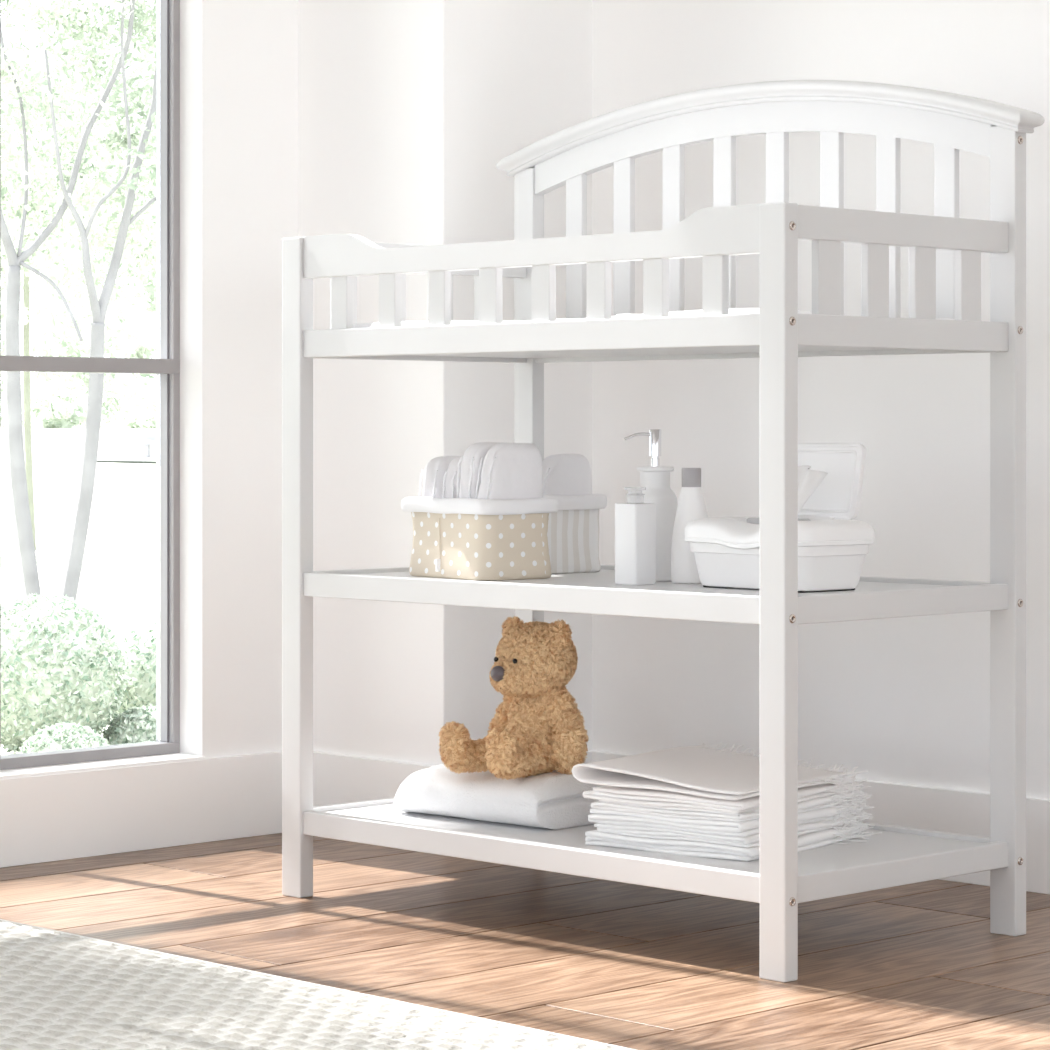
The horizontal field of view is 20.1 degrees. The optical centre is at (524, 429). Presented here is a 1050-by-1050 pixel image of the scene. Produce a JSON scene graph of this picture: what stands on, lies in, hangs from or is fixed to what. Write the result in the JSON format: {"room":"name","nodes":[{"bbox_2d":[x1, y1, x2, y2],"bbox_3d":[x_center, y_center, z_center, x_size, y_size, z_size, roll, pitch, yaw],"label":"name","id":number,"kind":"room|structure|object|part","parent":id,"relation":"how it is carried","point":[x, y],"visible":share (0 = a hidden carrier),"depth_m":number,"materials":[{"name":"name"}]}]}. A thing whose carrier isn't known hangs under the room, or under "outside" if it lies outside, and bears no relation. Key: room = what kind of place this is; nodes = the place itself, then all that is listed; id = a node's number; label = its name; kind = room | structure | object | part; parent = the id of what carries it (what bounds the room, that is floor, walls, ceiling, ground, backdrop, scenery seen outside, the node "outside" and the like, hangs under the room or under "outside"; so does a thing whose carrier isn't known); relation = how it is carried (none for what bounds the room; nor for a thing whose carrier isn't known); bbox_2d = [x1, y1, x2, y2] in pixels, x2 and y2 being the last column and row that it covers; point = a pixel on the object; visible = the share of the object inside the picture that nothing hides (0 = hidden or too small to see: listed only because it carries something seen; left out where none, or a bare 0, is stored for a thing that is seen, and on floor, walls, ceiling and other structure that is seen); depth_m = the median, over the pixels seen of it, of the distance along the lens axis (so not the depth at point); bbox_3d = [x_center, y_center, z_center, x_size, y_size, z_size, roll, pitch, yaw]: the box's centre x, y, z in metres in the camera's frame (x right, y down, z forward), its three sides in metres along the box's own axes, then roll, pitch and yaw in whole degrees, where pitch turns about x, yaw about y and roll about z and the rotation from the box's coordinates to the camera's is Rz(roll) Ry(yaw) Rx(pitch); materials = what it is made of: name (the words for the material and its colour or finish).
{"room":"children's room","nodes":[
{"label":"children's room","id":0,"kind":"room"},
{"bbox_2d":[1,423,155,754],"bbox_3d":[0.000,0.316,123.250,292.056,1.700,292.700,0,0,-45],"label":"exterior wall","id":1,"kind":"structure","parent":0,"point":[118,575],"depth_m":32.69,"materials":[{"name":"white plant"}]},
{"bbox_2d":[15,722,109,753],"bbox_3d":[-1.539,1.083,9.902,0.374,0.206,0.371,0,0,-45],"label":"boxwood ball","id":2,"kind":"object","parent":1,"relation":"on","point":[58,736],"visible":0.24,"depth_m":9.83,"materials":[{"name":"green plant"}]},
{"bbox_2d":[1,593,128,752],"bbox_3d":[-1.723,0.881,10.604,0.600,0.600,0.596,0,0,-40],"label":"boxwood ball","id":3,"kind":"object","parent":1,"relation":"on","point":[59,664],"visible":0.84,"depth_m":10.40,"materials":[{"name":"green plant"}]},
{"bbox_2d":[1,0,155,598],"bbox_3d":[-3.403,-1.932,20.228,4.406,6.249,4.366,0,0,0],"label":"tree","id":4,"kind":"object","parent":1,"relation":"on","point":[35,77],"visible":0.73,"depth_m":19.19,"materials":[{"name":"green plant"}]},
{"bbox_2d":[1,0,155,604],"bbox_3d":[-2.166,-1.901,20.158,3.973,6.190,4.294,0,0,6],"label":"tree","id":5,"kind":"object","parent":1,"relation":"on","point":[95,383],"visible":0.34,"depth_m":20.04,"materials":[{"name":"green plant"}]},
{"bbox_2d":[1,18,155,395],"bbox_3d":[-16.441,-12.465,177.823,65.711,23.208,67.060,0,0,-45],"label":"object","id":6,"kind":"object","parent":1,"relation":"on","point":[140,351],"visible":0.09,"depth_m":176.02,"materials":[{"name":"green plant"}]},
{"bbox_2d":[1,0,155,549],"bbox_3d":[-4.296,-2.296,27.282,5.271,6.836,5.190,0,0,3],"label":"tree","id":7,"kind":"object","parent":1,"relation":"on","point":[85,319],"visible":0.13,"depth_m":26.97,"materials":[{"name":"green plant"}]},
{"bbox_2d":[1,372,155,428],"bbox_3d":[-15.228,-1.100,138.459,47.594,3.602,43.810,0,0,-45],"label":"hedge","id":8,"kind":"object","parent":1,"relation":"on","point":[62,412],"visible":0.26,"depth_m":134.17,"materials":[{"name":"green plant"}]},
{"bbox_2d":[97,460,155,463],"bbox_3d":[-6.486,0.672,58.238,6.691,0.107,0.088,0,0,42],"label":"edging","id":9,"kind":"object","parent":1,"relation":"on","point":[104,461],"visible":0.38,"depth_m":59.62,"materials":[{"name":"grey"}]},
{"bbox_2d":[100,705,155,744],"bbox_3d":[-1.373,1.088,10.698,0.348,0.197,0.339,0,0,-45],"label":"boxwood ball","id":10,"kind":"object","parent":1,"relation":"on","point":[136,724],"visible":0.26,"depth_m":10.60,"materials":[{"name":"green plant"}]},
{"bbox_2d":[111,622,155,717],"bbox_3d":[-1.383,0.953,11.199,0.454,0.454,0.460,0,0,-45],"label":"boxwood ball","id":11,"kind":"object","parent":1,"relation":"on","point":[139,646],"visible":0.22,"depth_m":11.03,"materials":[{"name":"green plant"}]},
{"bbox_2d":[142,431,155,456],"bbox_3d":[-8.320,0.339,69.995,1.400,0.620,0.490,0,0,0],"label":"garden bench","id":12,"kind":"object","parent":1,"relation":"on","point":[149,435],"visible":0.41,"depth_m":70.03,"materials":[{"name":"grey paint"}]},
{"bbox_3d":[-8.940,0.489,70.000,0.100,0.320,0.400,0,0,0],"label":"leg","id":13,"kind":"part","parent":12,"relation":"part of","materials":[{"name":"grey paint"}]},
{"bbox_3d":[-8.320,0.319,69.975,1.400,0.060,0.450,0,0,0],"label":"seat","id":14,"kind":"part","parent":12,"relation":"part of","materials":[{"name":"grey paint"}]},
{"bbox_3d":[-8.320,0.139,70.210,1.400,0.220,0.060,0,0,0],"label":"backrest","id":15,"kind":"part","parent":12,"relation":"part of","materials":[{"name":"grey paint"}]},
{"bbox_2d":[180,0,297,757],"bbox_3d":[-2.104,-0.654,3.308,5.800,2.760,0.115,0,0,-45],"label":"wall","id":16,"kind":"structure","parent":0,"point":[239,58],"depth_m":4.82,"materials":[{"name":"white paint"}]},
{"bbox_2d":[0,0,179,769],"bbox_3d":[-1.725,-0.629,3.715,3.213,2.311,0.049,0,0,-45],"label":"window","id":17,"kind":"structure","parent":16,"relation":"in","point":[166,365],"depth_m":4.82,"materials":[{"name":"silver metal"}]},
{"bbox_3d":[-0.718,0.209,4.725,0.336,0.601,0.004,0,0,-45],"label":"pane","id":18,"kind":"part","parent":17,"relation":"part of","materials":[{"name":"clear glass"}]},
{"bbox_3d":[-0.718,-0.941,4.725,0.336,1.651,0.004,0,0,-45],"label":"pane","id":19,"kind":"part","parent":17,"relation":"part of","materials":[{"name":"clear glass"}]},
{"bbox_2d":[0,753,204,778],"bbox_3d":[-1.712,0.532,3.702,3.213,0.011,0.144,0,0,-45],"label":"window sill","id":20,"kind":"structure","parent":16,"relation":"attached to","point":[174,757],"depth_m":4.66,"materials":[{"name":"white paint"}]},
{"bbox_2d":[0,751,281,867],"bbox_3d":[-2.180,0.599,3.145,5.064,0.134,0.013,0,0,-45],"label":"baseboard","id":21,"kind":"structure","parent":16,"relation":"attached to","point":[73,815],"depth_m":4.68,"materials":[{"name":"white paint"}]},
{"bbox_2d":[298,0,591,765],"bbox_3d":[-0.130,-0.684,4.918,0.346,2.700,0.357,0,0,-45],"label":"wall pier","id":22,"kind":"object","parent":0,"point":[408,110],"visible":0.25,"depth_m":4.77,"materials":[{"name":"white paint"}]},
{"bbox_2d":[313,751,433,806],"bbox_3d":[-0.249,0.599,4.785,0.012,0.134,0.355,0,0,-45],"label":"baseboard","id":23,"kind":"object","parent":22,"relation":"attached to","point":[337,778],"visible":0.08,"depth_m":4.81,"materials":[{"name":"white paint"}]},
{"bbox_2d":[0,833,1049,1049],"bbox_3d":[-0.096,0.696,1.265,5.800,0.060,6.215,0,0,-45],"label":"floor","id":24,"kind":"structure","parent":0,"point":[915,966],"depth_m":3.85,"materials":[{"name":"brown wood"}]},
{"bbox_2d":[0,919,635,1049],"bbox_3d":[-0.739,0.662,2.761,1.780,0.008,2.250,0,0,-45],"label":"area rug","id":25,"kind":"object","parent":24,"relation":"on","point":[59,990],"visible":1,"depth_m":3.36,"materials":[{"name":"white carpet"}]},
{"bbox_2d":[282,80,1043,982],"bbox_3d":[0.161,0.086,4.071,0.500,1.159,0.985,0,0,-45],"label":"table","id":26,"kind":"object","parent":24,"relation":"on","point":[945,248],"visible":0.98,"depth_m":3.90,"materials":[{"name":"white paint"}]},
{"bbox_3d":[-0.325,0.196,4.226,0.025,0.940,0.041,0,0,-45],"label":"post","id":27,"kind":"part","parent":26,"relation":"part of","materials":[{"name":"white paint"}]},
{"bbox_3d":[-0.160,0.559,4.389,0.439,0.033,0.018,0,0,-45],"label":"shelf rail","id":28,"kind":"part","parent":26,"relation":"part of","materials":[{"name":"white paint"}]},
{"bbox_3d":[-0.160,0.220,4.389,0.439,0.034,0.018,0,0,-45],"label":"shelf rail","id":29,"kind":"part","parent":26,"relation":"part of","materials":[{"name":"white paint"}]},
{"bbox_3d":[-0.160,-0.122,4.389,0.439,0.039,0.018,0,0,-45],"label":"tray rail","id":30,"kind":"part","parent":26,"relation":"part of","materials":[{"name":"white paint"}]},
{"bbox_3d":[-0.160,-0.253,4.389,0.439,0.041,0.018,0,0,-45],"label":"rail","id":31,"kind":"part","parent":26,"relation":"part of","materials":[{"name":"white paint"}]},
{"bbox_2d":[401,497,558,580],"bbox_3d":[-0.064,0.152,4.198,0.144,0.114,0.212,0,0,-37],"label":"fabric basket","id":32,"kind":"object","parent":26,"relation":"on","point":[454,538],"visible":0.95,"depth_m":4.13,"materials":[{"name":"fabric"}]},
{"bbox_2d":[418,456,462,497],"bbox_3d":[-0.100,0.121,4.242,0.109,0.166,0.048,0,0,-37],"label":"diaper","id":33,"kind":"object","parent":32,"relation":"in","point":[435,469],"visible":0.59,"depth_m":4.21,"materials":[{"name":"white fabric"}]},
{"bbox_2d":[442,457,462,497],"bbox_3d":[-0.072,0.121,4.199,0.098,0.166,0.034,0,0,-37],"label":"diaper","id":34,"kind":"object","parent":32,"relation":"in","point":[450,476],"visible":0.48,"depth_m":4.17,"materials":[{"name":"white fabric"}]},
{"bbox_2d":[456,442,499,498],"bbox_3d":[-0.046,0.111,4.170,0.111,0.186,0.042,0,0,-37],"label":"diaper","id":35,"kind":"object","parent":32,"relation":"in","point":[473,454],"visible":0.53,"depth_m":4.14,"materials":[{"name":"white fabric"}]},
{"bbox_2d":[474,443,542,498],"bbox_3d":[-0.022,0.111,4.139,0.112,0.185,0.038,0,0,-37],"label":"diaper","id":36,"kind":"object","parent":32,"relation":"in","point":[509,470],"visible":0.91,"depth_m":4.13,"materials":[{"name":"white fabric"}]},
{"bbox_2d":[394,764,604,829],"bbox_3d":[-0.003,0.512,4.223,0.318,0.072,0.278,0,0,42],"label":"folded towel","id":37,"kind":"object","parent":26,"relation":"on","point":[555,800],"visible":0.62,"depth_m":4.09,"materials":[{"name":"white fabric"}]},
{"bbox_2d":[438,616,588,779],"bbox_3d":[-0.011,0.374,4.134,0.185,0.223,0.194,0,0,-41],"label":"teddy bear","id":38,"kind":"object","parent":37,"relation":"on","point":[537,728],"visible":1,"depth_m":4.11},
{"bbox_3d":[0.006,0.133,4.551,0.025,1.067,0.041,0,0,-45],"label":"post","id":39,"kind":"part","parent":26,"relation":"part of","materials":[{"name":"white paint"}]},
{"bbox_3d":[-0.008,0.559,3.905,0.018,0.033,0.860,0,0,-45],"label":"shelf rail","id":40,"kind":"part","parent":26,"relation":"part of","materials":[{"name":"white paint"}]},
{"bbox_3d":[-0.008,0.220,3.905,0.018,0.034,0.860,0,0,-45],"label":"shelf rail","id":41,"kind":"part","parent":26,"relation":"part of","materials":[{"name":"white paint"}]},
{"bbox_3d":[-0.008,-0.122,3.905,0.018,0.039,0.860,0,0,-45],"label":"tray rail","id":42,"kind":"part","parent":26,"relation":"part of","materials":[{"name":"white paint"}]},
{"bbox_3d":[-0.008,-0.245,3.905,0.018,0.060,0.860,0,0,-45],"label":"rail","id":43,"kind":"part","parent":26,"relation":"part of","materials":[{"name":"white paint"}]},
{"bbox_2d":[543,494,606,573],"bbox_3d":[0.024,0.152,4.367,0.148,0.115,0.167,0,0,-37],"label":"fabric basket","id":44,"kind":"object","parent":26,"relation":"on","point":[573,530],"visible":0.38,"depth_m":4.31,"materials":[{"name":"fabric"}]},
{"bbox_2d":[542,454,591,494],"bbox_3d":[0.048,0.120,4.330,0.115,0.169,0.045,0,0,-37],"label":"diaper","id":45,"kind":"object","parent":44,"relation":"in","point":[563,474],"visible":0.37,"depth_m":4.32,"materials":[{"name":"white fabric"}]},
{"bbox_2d":[615,487,654,584],"bbox_3d":[0.149,0.143,4.000,0.041,0.132,0.041,0,0,-45],"label":"soap bottle","id":46,"kind":"object","parent":26,"relation":"on","point":[634,519],"visible":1,"depth_m":3.99,"materials":[{"name":"white plastic"}]},
{"bbox_3d":[0.158,-0.114,4.068,0.448,0.010,0.890,0,0,-45],"label":"tray panel","id":47,"kind":"part","parent":26,"relation":"part of","materials":[{"name":"white paint"}]},
{"bbox_2d":[624,429,677,581],"bbox_3d":[0.180,0.104,4.092,0.062,0.210,0.062,0,0,-45],"label":"pump dispenser","id":48,"kind":"object","parent":26,"relation":"on","point":[655,477],"visible":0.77,"depth_m":4.07,"materials":[{"name":"white plastic"}]},
{"bbox_3d":[0.156,0.010,4.092,0.037,0.011,0.004,0,0,0],"label":"spout","id":49,"kind":"part","parent":48,"relation":"part of","materials":[{"name":"silver metal"}]},
{"bbox_2d":[637,466,677,581],"bbox_3d":[0.180,0.130,4.092,0.062,0.158,0.062,0,0,-45],"label":"bottle","id":50,"kind":"object","parent":48,"relation":"attached to","point":[656,479],"depth_m":4.07,"materials":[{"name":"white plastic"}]},
{"bbox_2d":[325,803,981,873],"bbox_3d":[0.157,0.554,4.068,0.450,0.010,0.890,0,0,-45],"label":"shelf","id":51,"kind":"object","parent":26,"relation":"attached to","point":[898,849],"depth_m":3.90,"materials":[{"name":"white paint"}]},
{"bbox_2d":[357,569,949,595],"bbox_3d":[0.157,0.214,4.068,0.450,0.010,0.890,0,0,-45],"label":"shelf","id":52,"kind":"object","parent":26,"relation":"attached to","point":[370,582],"depth_m":3.97,"materials":[{"name":"white paint"}]},
{"bbox_2d":[353,308,954,327],"bbox_3d":[0.155,-0.140,4.066,0.426,0.039,0.875,0,0,-45],"label":"changing pad","id":53,"kind":"object","parent":26,"relation":"on","point":[735,310],"visible":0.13,"depth_m":3.85,"materials":[{"name":"white"}]},
{"bbox_2d":[671,468,707,583],"bbox_3d":[0.226,0.130,4.022,0.055,0.157,0.038,0,0,0],"label":"lotion bottle","id":54,"kind":"object","parent":26,"relation":"on","point":[691,504],"visible":0.73,"depth_m":4.01,"materials":[{"name":"white plastic"}]},
{"bbox_2d":[585,823,881,860],"bbox_3d":[0.278,0.535,3.943,0.294,0.026,0.308,0,0,37],"label":"folded cloth","id":55,"kind":"object","parent":26,"relation":"on","point":[821,838],"visible":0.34,"depth_m":3.85,"materials":[{"name":"white fabric"}]},
{"bbox_2d":[594,811,874,847],"bbox_3d":[0.284,0.521,3.939,0.275,0.026,0.308,0,0,37],"label":"folded cloth","id":56,"kind":"object","parent":55,"relation":"on","point":[753,840],"visible":0.3,"depth_m":3.85,"materials":[{"name":"white fabric"}]},
{"bbox_2d":[588,794,871,836],"bbox_3d":[0.280,0.508,3.941,0.276,0.032,0.308,0,0,37],"label":"folded cloth","id":57,"kind":"object","parent":56,"relation":"on","point":[717,827],"visible":0.27,"depth_m":3.85,"materials":[{"name":"white fabric"}]},
{"bbox_2d":[591,786,873,821],"bbox_3d":[0.281,0.492,3.942,0.271,0.029,0.308,0,0,37],"label":"folded cloth","id":58,"kind":"object","parent":57,"relation":"on","point":[823,802],"visible":0.22,"depth_m":3.85,"materials":[{"name":"white fabric"}]},
{"bbox_2d":[582,776,870,812],"bbox_3d":[0.275,0.479,3.943,0.278,0.032,0.306,0,0,37],"label":"folded cloth","id":59,"kind":"object","parent":58,"relation":"on","point":[639,796],"visible":0.27,"depth_m":3.86,"materials":[{"name":"white fabric"}]},
{"bbox_2d":[572,743,867,799],"bbox_3d":[0.266,0.458,3.954,0.295,0.041,0.307,0,0,37],"label":"folded cloth","id":60,"kind":"object","parent":59,"relation":"on","point":[709,772],"visible":0.8,"depth_m":3.93,"materials":[{"name":"white fabric"}]},
{"bbox_3d":[0.322,-0.122,4.230,0.017,0.039,0.860,0,0,-45],"label":"tray rail","id":61,"kind":"part","parent":26,"relation":"part of","materials":[{"name":"white paint"}]},
{"bbox_3d":[0.323,-0.416,4.230,0.019,0.113,0.860,0,0,-45],"label":"arched rail","id":62,"kind":"part","parent":26,"relation":"part of","materials":[{"name":"white paint"}]},
{"bbox_3d":[0.319,-0.442,4.227,0.055,0.103,0.985,0,0,-45],"label":"crown moulding","id":63,"kind":"part","parent":26,"relation":"part of","materials":[{"name":"white paint"}]},
{"bbox_3d":[0.307,0.196,3.583,0.025,0.940,0.041,0,0,-45],"label":"post","id":64,"kind":"part","parent":26,"relation":"part of","materials":[{"name":"white paint"}]},
{"bbox_2d":[685,443,873,592],"bbox_3d":[0.337,0.113,3.893,0.160,0.191,0.234,0,0,-41],"label":"container","id":65,"kind":"object","parent":26,"relation":"on","point":[833,547],"visible":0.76,"depth_m":3.87,"materials":[{"name":"white plastic"}]},
{"bbox_2d":[798,465,827,513],"bbox_3d":[0.362,0.087,3.862,0.020,0.080,0.081,0,0,-41],"label":"wet wipe","id":66,"kind":"object","parent":65,"relation":"on","point":[809,480],"visible":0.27,"depth_m":3.85,"materials":[{"name":"white paper"}]},
{"bbox_3d":[0.388,0.068,3.936,0.027,0.100,0.162,0,0,-41],"label":"flip lid","id":67,"kind":"part","parent":65,"relation":"part of","materials":[{"name":"white plastic"}]},
{"bbox_3d":[0.322,0.220,4.230,0.017,0.034,0.860,0,0,-45],"label":"shelf rail","id":68,"kind":"part","parent":26,"relation":"part of","materials":[{"name":"white paint"}]},
{"bbox_3d":[0.474,-0.122,3.745,0.439,0.039,0.018,0,0,-45],"label":"tray rail","id":69,"kind":"part","parent":26,"relation":"part of","materials":[{"name":"white paint"}]},
{"bbox_3d":[0.474,-0.253,3.745,0.439,0.041,0.018,0,0,-45],"label":"rail","id":70,"kind":"part","parent":26,"relation":"part of","materials":[{"name":"white paint"}]},
{"bbox_3d":[0.474,0.559,3.745,0.439,0.033,0.018,0,0,-45],"label":"shelf rail","id":71,"kind":"part","parent":26,"relation":"part of","materials":[{"name":"white paint"}]},
{"bbox_3d":[0.474,0.220,3.745,0.439,0.034,0.018,0,0,-45],"label":"shelf rail","id":72,"kind":"part","parent":26,"relation":"part of","materials":[{"name":"white paint"}]},
{"bbox_3d":[0.322,0.559,4.230,0.017,0.033,0.860,0,0,-45],"label":"shelf rail","id":73,"kind":"part","parent":26,"relation":"part of","materials":[{"name":"white paint"}]},
{"bbox_3d":[0.638,0.132,3.909,0.025,1.067,0.041,0,0,-45],"label":"post","id":74,"kind":"part","parent":26,"relation":"part of","materials":[{"name":"white paint"}]},
{"bbox_2d":[592,0,1049,799],"bbox_3d":[1.905,-0.654,3.162,0.115,2.760,5.945,0,0,-45],"label":"wall","id":75,"kind":"structure","parent":0,"point":[900,700],"depth_m":4.51,"materials":[{"name":"white paint"}]},
{"bbox_2d":[584,751,591,762],"bbox_3d":[-0.009,0.599,4.781,0.324,0.134,0.011,0,0,-45],"label":"baseboard","id":76,"kind":"structure","parent":75,"relation":"attached to","point":[589,753],"depth_m":4.88,"materials":[{"name":"white paint"}]},
{"bbox_2d":[591,751,1049,893],"bbox_3d":[1.986,0.599,2.991,0.012,0.134,5.358,0,0,-45],"label":"baseboard","id":77,"kind":"structure","parent":75,"relation":"attached to","point":[894,804],"depth_m":4.36,"materials":[{"name":"white paint"}]}
]}

